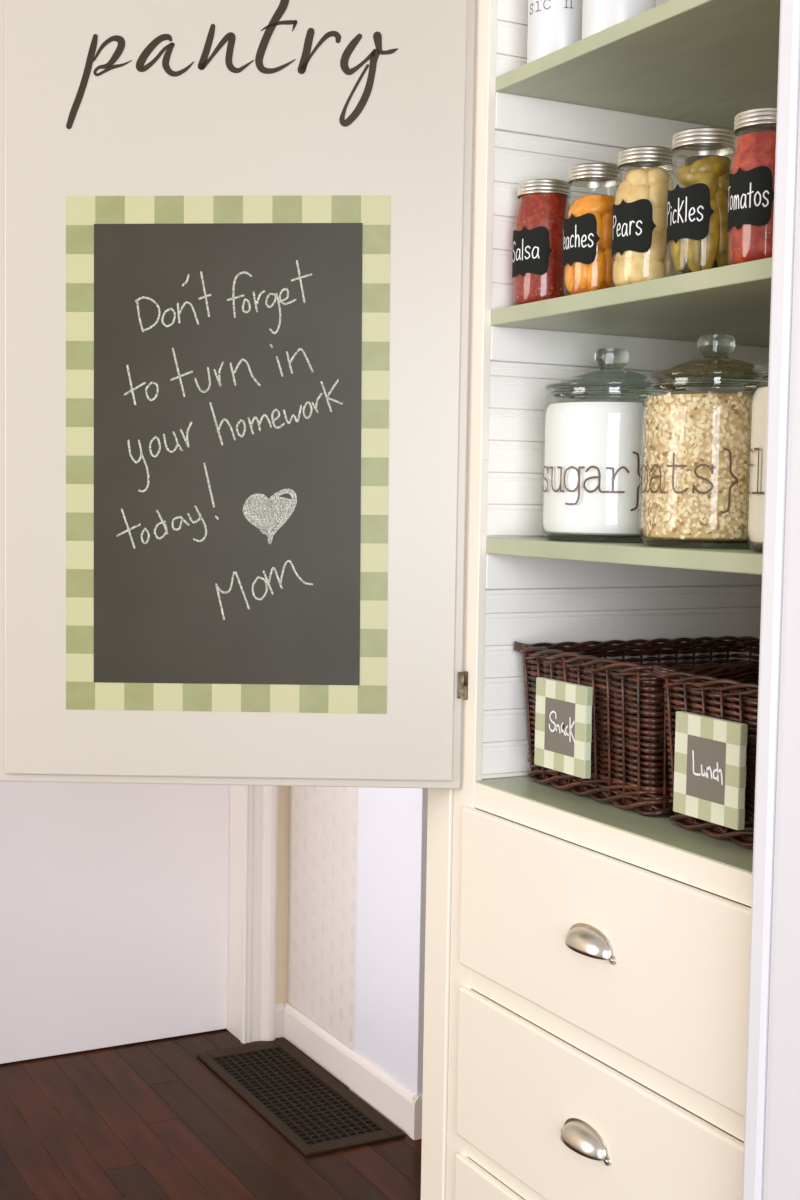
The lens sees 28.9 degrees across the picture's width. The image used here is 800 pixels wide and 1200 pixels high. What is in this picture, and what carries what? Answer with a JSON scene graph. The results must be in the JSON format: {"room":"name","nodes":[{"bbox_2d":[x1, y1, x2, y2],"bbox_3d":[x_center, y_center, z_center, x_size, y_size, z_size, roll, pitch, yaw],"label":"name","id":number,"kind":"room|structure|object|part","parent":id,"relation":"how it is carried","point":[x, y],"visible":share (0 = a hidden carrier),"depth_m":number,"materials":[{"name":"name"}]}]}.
{"room":"kitchen pantry","nodes":[
{"label":"kitchen pantry","id":0,"kind":"room"},
{"bbox_2d":[0,1029,421,1199],"bbox_3d":[-0.605,1.387,0.549,5.800,0.060,6.550,-1,4,-28],"label":"floor","id":1,"kind":"structure","parent":0,"point":[146,1120],"depth_m":3.35,"materials":[{"name":"brown wood"}]},
{"bbox_2d":[197,1039,405,1156],"bbox_3d":[-0.247,1.152,3.630,0.239,0.008,0.659,-1,4,-28],"label":"floor vent","id":2,"kind":"object","parent":1,"relation":"in","point":[313,1110],"visible":1,"depth_m":3.59,"materials":[{"name":"black metal"}]},
{"bbox_3d":[-0.394,1.132,3.898,0.181,0.008,0.047,-1,4,-28],"label":"frame","id":3,"kind":"part","parent":2,"relation":"part of","materials":[{"name":"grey metal"}]},
{"bbox_3d":[-0.341,1.154,3.580,0.025,0.008,0.659,-1,4,-28],"label":"frame","id":4,"kind":"part","parent":2,"relation":"part of","materials":[{"name":"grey metal"}]},
{"bbox_3d":[-0.156,1.151,3.679,0.033,0.008,0.659,-1,4,-28],"label":"frame","id":5,"kind":"part","parent":2,"relation":"part of","materials":[{"name":"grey metal"}]},
{"bbox_3d":[-0.106,1.173,3.357,0.181,0.008,0.042,-1,4,-28],"label":"frame","id":6,"kind":"part","parent":2,"relation":"part of","materials":[{"name":"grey metal"}]},
{"bbox_2d":[0,0,779,1199],"bbox_3d":[0.180,0.018,2.018,1.149,2.500,1.063,-1,4,-28],"label":"pantry cabinet","id":7,"kind":"object","parent":1,"relation":"on","point":[274,399],"visible":0.91,"depth_m":2.18,"materials":[{"name":"beige paint"}]},
{"bbox_3d":[-0.233,-0.477,2.176,0.642,1.466,0.008,1,4,0],"label":"panel","id":8,"kind":"part","parent":7,"relation":"part of","materials":[{"name":"beige paint"}]},
{"bbox_3d":[0.119,-0.216,2.172,0.011,0.040,0.003,-1,4,-28],"label":"strike plate","id":9,"kind":"part","parent":7,"relation":"part of","materials":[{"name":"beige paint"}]},
{"bbox_3d":[0.236,0.932,1.974,0.014,0.218,0.650,-1,4,-28],"label":"drawer","id":10,"kind":"part","parent":7,"relation":"part of","materials":[{"name":"beige paint"}]},
{"bbox_3d":[0.259,0.811,1.952,0.018,0.026,0.655,-1,4,-28],"label":"rail","id":11,"kind":"part","parent":7,"relation":"part of","materials":[{"name":"beige paint"}]},
{"bbox_2d":[512,178,570,304],"bbox_3d":[0.197,-0.488,2.142,0.083,0.172,0.082,-1,4,-28],"label":"jar","id":12,"kind":"object","parent":7,"relation":"on","point":[538,271],"visible":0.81,"depth_m":2.11,"materials":[{"name":"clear glass"}]},
{"bbox_3d":[0.199,-0.564,2.137,0.075,0.019,0.075,-1,4,-28],"label":"screw lid","id":13,"kind":"part","parent":12,"relation":"part of","materials":[{"name":"silver metal"}]},
{"bbox_2d":[527,0,582,62],"bbox_3d":[0.218,-0.809,2.090,0.092,0.182,0.092,-1,4,-28],"label":"canister","id":14,"kind":"object","parent":7,"relation":"on","point":[553,25],"visible":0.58,"depth_m":2.05,"materials":[{"name":"white ceramic"}]},
{"bbox_3d":[0.225,0.674,1.947,0.023,0.028,0.089,-1,4,-28],"label":"cup pull","id":15,"kind":"part","parent":7,"relation":"part of","materials":[{"name":"silver metal"}]},
{"bbox_3d":[0.229,0.423,1.930,0.023,0.028,0.089,-1,4,-28],"label":"cup pull","id":16,"kind":"part","parent":7,"relation":"part of","materials":[{"name":"silver metal"}]},
{"bbox_2d":[563,163,621,294],"bbox_3d":[0.254,-0.480,2.035,0.079,0.172,0.078,-1,4,-28],"label":"jar","id":17,"kind":"object","parent":7,"relation":"on","point":[588,258],"visible":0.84,"depth_m":2.01,"materials":[{"name":"clear glass"}]},
{"bbox_3d":[0.256,-0.556,2.030,0.071,0.019,0.071,-1,4,-28],"label":"screw lid","id":18,"kind":"part","parent":17,"relation":"part of","materials":[{"name":"silver metal"}]},
{"bbox_3d":[0.240,0.686,1.957,0.014,0.219,0.650,-1,4,-28],"label":"drawer","id":19,"kind":"part","parent":7,"relation":"part of","materials":[{"name":"beige paint"}]},
{"bbox_3d":[0.244,0.430,1.940,0.014,0.229,0.650,-1,4,-28],"label":"drawer","id":20,"kind":"part","parent":7,"relation":"part of","materials":[{"name":"beige paint"}]},
{"bbox_3d":[0.263,0.562,1.936,0.018,0.030,0.655,-1,4,-28],"label":"rail","id":21,"kind":"part","parent":7,"relation":"part of","materials":[{"name":"beige paint"}]},
{"bbox_2d":[541,348,675,542],"bbox_3d":[0.285,-0.211,2.112,0.183,0.260,0.183,-1,4,-28],"label":"glass canister","id":22,"kind":"object","parent":7,"relation":"on","point":[593,462],"visible":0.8,"depth_m":2.04,"materials":[{"name":"white glass"}]},
{"bbox_3d":[0.283,-0.085,2.121,0.171,0.010,0.171,-1,4,-28],"label":"glass","id":23,"kind":"part","parent":22,"relation":"part of","materials":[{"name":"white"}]},
{"bbox_3d":[0.287,-0.309,2.106,0.178,0.064,0.178,-1,4,-28],"label":"glass lid","id":24,"kind":"part","parent":22,"relation":"part of","materials":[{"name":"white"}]},
{"bbox_3d":[0.267,0.298,1.918,0.018,0.036,0.655,-1,4,-28],"label":"rail","id":25,"kind":"part","parent":7,"relation":"part of","materials":[{"name":"beige paint"}]},
{"bbox_2d":[475,776,752,873],"bbox_3d":[0.499,0.283,2.045,0.544,0.018,0.664,-1,4,-28],"label":"countertop","id":26,"kind":"structure","parent":7,"relation":"on","point":[659,829],"depth_m":1.94,"materials":[{"name":"green paint"}]},
{"bbox_2d":[513,636,759,815],"bbox_3d":[0.410,0.164,2.168,0.437,0.198,0.321,-1,4,-28],"label":"wicker basket","id":27,"kind":"object","parent":26,"relation":"on","point":[560,751],"visible":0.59,"depth_m":2.06,"materials":[{"name":"brown wicker"}]},
{"bbox_3d":[0.416,0.235,2.176,0.396,0.015,0.307,-1,4,-28],"label":"foot rod","id":28,"kind":"part","parent":27,"relation":"part of","materials":[{"name":"wicker"}]},
{"bbox_3d":[0.416,0.251,2.177,0.396,0.024,0.308,-1,4,-28],"label":"foot rod","id":29,"kind":"part","parent":27,"relation":"part of","materials":[{"name":"wicker"}]},
{"bbox_3d":[0.416,0.251,2.177,0.396,0.024,0.308,-1,4,-28],"label":"foot rod","id":30,"kind":"part","parent":27,"relation":"part of","materials":[{"name":"wicker"}]},
{"bbox_3d":[0.416,0.235,2.176,0.396,0.015,0.307,-1,4,-28],"label":"foot rod","id":31,"kind":"part","parent":27,"relation":"part of","materials":[{"name":"wicker"}]},
{"bbox_3d":[0.416,0.251,2.177,0.396,0.024,0.308,-1,4,-28],"label":"foot rod","id":32,"kind":"part","parent":27,"relation":"part of","materials":[{"name":"wicker"}]},
{"bbox_3d":[0.419,0.084,2.166,0.416,0.010,0.317,-1,4,-28],"label":"rim rod","id":33,"kind":"part","parent":27,"relation":"part of","materials":[{"name":"wicker"}]},
{"bbox_3d":[0.416,0.235,2.176,0.396,0.015,0.307,-1,4,-28],"label":"foot rod","id":34,"kind":"part","parent":27,"relation":"part of","materials":[{"name":"wicker"}]},
{"bbox_3d":[0.419,0.076,2.165,0.420,0.016,0.320,-1,4,-28],"label":"rim rod","id":35,"kind":"part","parent":27,"relation":"part of","materials":[{"name":"wicker"}]},
{"bbox_3d":[0.419,0.084,2.166,0.416,0.010,0.317,-1,4,-28],"label":"rim rod","id":36,"kind":"part","parent":27,"relation":"part of","materials":[{"name":"wicker"}]},
{"bbox_3d":[0.419,0.076,2.165,0.420,0.016,0.320,-1,4,-28],"label":"rim rod","id":37,"kind":"part","parent":27,"relation":"part of","materials":[{"name":"wicker"}]},
{"bbox_3d":[0.419,0.076,2.165,0.420,0.016,0.320,-1,4,-28],"label":"rim rod","id":38,"kind":"part","parent":27,"relation":"part of","materials":[{"name":"brown wicker"}]},
{"bbox_2d":[652,663,758,847],"bbox_3d":[0.558,0.185,1.891,0.437,0.198,0.305,-1,4,-28],"label":"wicker basket","id":39,"kind":"object","parent":26,"relation":"on","point":[711,776],"visible":0.7,"depth_m":1.82,"materials":[{"name":"brown wicker"}]},
{"bbox_3d":[0.567,0.097,1.888,0.420,0.016,0.304,-1,4,-28],"label":"rim rod","id":40,"kind":"part","parent":39,"relation":"part of","materials":[{"name":"wicker"}]},
{"bbox_3d":[0.567,0.105,1.889,0.416,0.010,0.300,-1,4,-28],"label":"rim rod","id":41,"kind":"part","parent":39,"relation":"part of","materials":[{"name":"wicker"}]},
{"bbox_3d":[0.564,0.272,1.900,0.396,0.024,0.288,-1,4,-28],"label":"foot rod","id":42,"kind":"part","parent":39,"relation":"part of","materials":[{"name":"wicker"}]},
{"bbox_3d":[0.567,0.105,1.889,0.416,0.010,0.300,-1,4,-28],"label":"rim rod","id":43,"kind":"part","parent":39,"relation":"part of","materials":[{"name":"wicker"}]},
{"bbox_3d":[0.564,0.256,1.899,0.396,0.015,0.287,-1,4,-28],"label":"foot rod","id":44,"kind":"part","parent":39,"relation":"part of","materials":[{"name":"wicker"}]},
{"bbox_3d":[0.564,0.272,1.900,0.396,0.024,0.288,-1,4,-28],"label":"foot rod","id":45,"kind":"part","parent":39,"relation":"part of","materials":[{"name":"wicker"}]},
{"bbox_3d":[0.564,0.256,1.899,0.396,0.015,0.287,-1,4,-28],"label":"foot rod","id":46,"kind":"part","parent":39,"relation":"part of","materials":[{"name":"wicker"}]},
{"bbox_3d":[0.567,0.097,1.888,0.420,0.016,0.304,-1,4,-28],"label":"rim rod","id":47,"kind":"part","parent":39,"relation":"part of","materials":[{"name":"wicker"}]},
{"bbox_3d":[0.564,0.272,1.900,0.396,0.024,0.288,-1,4,-28],"label":"foot rod","id":48,"kind":"part","parent":39,"relation":"part of","materials":[{"name":"wicker"}]},
{"bbox_3d":[0.567,0.097,1.888,0.420,0.016,0.304,-1,4,-28],"label":"rim rod","id":49,"kind":"part","parent":39,"relation":"part of","materials":[{"name":"wicker"}]},
{"bbox_3d":[0.564,0.256,1.899,0.396,0.015,0.287,-1,4,-28],"label":"foot rod","id":50,"kind":"part","parent":39,"relation":"part of","materials":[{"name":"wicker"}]},
{"bbox_2d":[582,0,655,38],"bbox_3d":[0.280,-0.800,1.974,0.094,0.182,0.094,-1,4,-28],"label":"canister","id":51,"kind":"object","parent":7,"relation":"on","point":[597,15],"visible":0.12,"depth_m":1.94,"materials":[{"name":"white ceramic"}]},
{"bbox_2d":[486,538,762,574],"bbox_3d":[0.410,-0.057,1.969,0.306,0.022,0.659,-1,4,-28],"label":"shelf","id":52,"kind":"object","parent":7,"relation":"attached to","point":[499,551],"depth_m":1.92,"materials":[{"name":"green paint"}]},
{"bbox_2d":[491,257,771,338],"bbox_3d":[0.415,-0.374,1.948,0.306,0.022,0.659,-1,4,-28],"label":"shelf","id":53,"kind":"object","parent":7,"relation":"attached to","point":[735,297],"depth_m":1.99,"materials":[{"name":"green paint"}]},
{"bbox_2d":[496,0,779,119],"bbox_3d":[0.420,-0.693,1.926,0.306,0.020,0.659,-1,4,-28],"label":"shelf","id":54,"kind":"object","parent":7,"relation":"attached to","point":[673,59],"depth_m":2.02,"materials":[{"name":"green paint"}]},
{"bbox_2d":[611,146,676,285],"bbox_3d":[0.306,-0.473,1.937,0.082,0.172,0.081,-1,4,-28],"label":"jar","id":55,"kind":"object","parent":7,"relation":"on","point":[639,221],"visible":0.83,"depth_m":1.91,"materials":[{"name":"clear glass"}]},
{"bbox_3d":[0.308,-0.549,1.932,0.074,0.019,0.074,-1,4,-28],"label":"screw lid","id":56,"kind":"part","parent":55,"relation":"part of","materials":[{"name":"silver metal"}]},
{"bbox_2d":[666,127,737,273],"bbox_3d":[0.359,-0.465,1.838,0.084,0.172,0.083,-1,4,-28],"label":"jar","id":57,"kind":"object","parent":7,"relation":"on","point":[697,212],"visible":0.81,"depth_m":1.81,"materials":[{"name":"clear glass"}]},
{"bbox_3d":[0.360,-0.541,1.833,0.078,0.019,0.078,-1,4,-28],"label":"screw lid","id":58,"kind":"part","parent":57,"relation":"part of","materials":[{"name":"silver metal"}]},
{"bbox_2d":[638,334,767,548],"bbox_3d":[0.388,-0.196,1.920,0.179,0.260,0.178,-1,4,-28],"label":"glass canister","id":59,"kind":"object","parent":7,"relation":"on","point":[694,489],"visible":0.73,"depth_m":1.85,"materials":[{"name":"clear"}]},
{"bbox_3d":[0.386,-0.071,1.928,0.167,0.010,0.167,-1,4,-28],"label":"glass","id":60,"kind":"part","parent":59,"relation":"part of","materials":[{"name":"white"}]},
{"bbox_3d":[0.390,-0.294,1.913,0.174,0.064,0.174,-1,4,-28],"label":"glass lid","id":61,"kind":"part","parent":59,"relation":"part of","materials":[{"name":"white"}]},
{"bbox_2d":[727,106,776,264],"bbox_3d":[0.411,-0.458,1.740,0.084,0.172,0.084,-1,4,-28],"label":"jar","id":62,"kind":"object","parent":7,"relation":"on","point":[752,178],"visible":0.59,"depth_m":1.71,"materials":[{"name":"clear glass"}]},
{"bbox_3d":[0.413,-0.534,1.735,0.078,0.019,0.078,-1,4,-28],"label":"screw lid","id":63,"kind":"part","parent":62,"relation":"part of","materials":[{"name":"silver metal"}]},
{"bbox_2d":[745,362,768,552],"bbox_3d":[0.482,-0.183,1.743,0.179,0.260,0.178,-1,4,-28],"label":"glass canister","id":64,"kind":"object","parent":7,"relation":"on","point":[757,464],"visible":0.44,"depth_m":1.73,"materials":[{"name":"white glass"}]},
{"bbox_3d":[0.482,-0.157,1.745,0.178,0.196,0.178,-1,4,-28],"label":"glass","id":65,"kind":"part","parent":64,"relation":"part of","materials":[{"name":"clear glass"}]},
{"bbox_3d":[0.480,-0.057,1.751,0.167,0.010,0.167,-1,4,-28],"label":"glass","id":66,"kind":"part","parent":64,"relation":"part of","materials":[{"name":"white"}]},
{"bbox_3d":[0.484,-0.281,1.736,0.174,0.064,0.174,-1,4,-28],"label":"glass lid","id":67,"kind":"part","parent":64,"relation":"part of","materials":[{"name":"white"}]},
{"bbox_2d":[276,786,289,1002],"bbox_3d":[-2.357,-0.182,2.892,4.960,2.700,0.110,-1,4,-28],"label":"wall","id":68,"kind":"structure","parent":0,"point":[283,791],"depth_m":4.00,"materials":[{"name":"beige paint"}]},
{"bbox_2d":[0,781,229,1063],"bbox_3d":[-0.841,0.111,3.792,0.902,2.036,0.038,-1,4,-28],"label":"door","id":69,"kind":"structure","parent":68,"relation":"in","point":[114,897],"depth_m":3.88,"materials":[{"name":"white paint"}]},
{"bbox_2d":[227,785,277,1042],"bbox_3d":[-0.812,0.072,3.738,1.073,2.130,0.165,-1,4,-28],"label":"trim","id":70,"kind":"structure","parent":68,"relation":"attached to","point":[253,810],"depth_m":3.96,"materials":[{"name":"white paint"}]},
{"bbox_2d":[275,1002,283,1037],"bbox_3d":[-0.314,1.086,4.008,0.028,0.088,0.012,-1,4,-28],"label":"baseboard","id":71,"kind":"structure","parent":68,"relation":"attached to","point":[279,1020],"depth_m":4.00,"materials":[{"name":"white paint"}]},
{"bbox_2d":[287,786,427,1094],"bbox_3d":[-0.049,-0.196,3.659,0.144,2.700,0.724,-1,4,-28],"label":"wall","id":72,"kind":"structure","parent":0,"point":[358,855],"depth_m":3.61,"materials":[{"name":"white paint"}]},
{"bbox_2d":[292,786,355,1041],"bbox_3d":[-0.182,0.296,3.787,0.001,1.493,0.352,-1,4,-28],"label":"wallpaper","id":73,"kind":"structure","parent":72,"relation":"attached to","point":[314,787],"depth_m":3.80},
{"bbox_2d":[284,1002,421,1139],"bbox_3d":[-0.070,1.105,3.734,0.156,0.094,0.726,-1,4,-28],"label":"baseboard","id":74,"kind":"structure","parent":72,"relation":"attached to","point":[399,1105],"depth_m":3.63,"materials":[{"name":"white paint"}]},
{"bbox_3d":[-0.039,1.120,3.522,0.012,0.094,0.321,-1,4,-28],"label":"corner skirting","id":75,"kind":"part","parent":74,"relation":"part of","materials":[{"name":"white paint"}]},
{"bbox_3d":[0.098,1.129,3.420,0.156,0.094,0.012,-1,4,-28],"label":"return skirting","id":76,"kind":"part","parent":74,"relation":"part of","materials":[{"name":"white paint"}]},
{"bbox_3d":[1.325,0.079,-0.103,0.040,2.700,3.765,-1,4,-28],"label":"wall","id":77,"kind":"structure","parent":0,"visible":0},
{"bbox_2d":[742,0,799,1199],"bbox_3d":[0.496,-0.035,1.394,0.085,2.700,0.414,-1,4,-28],"label":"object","id":78,"kind":"structure","parent":77,"relation":"attached to","point":[771,1154],"depth_m":1.53,"materials":[{"name":"white paint"}]}
]}

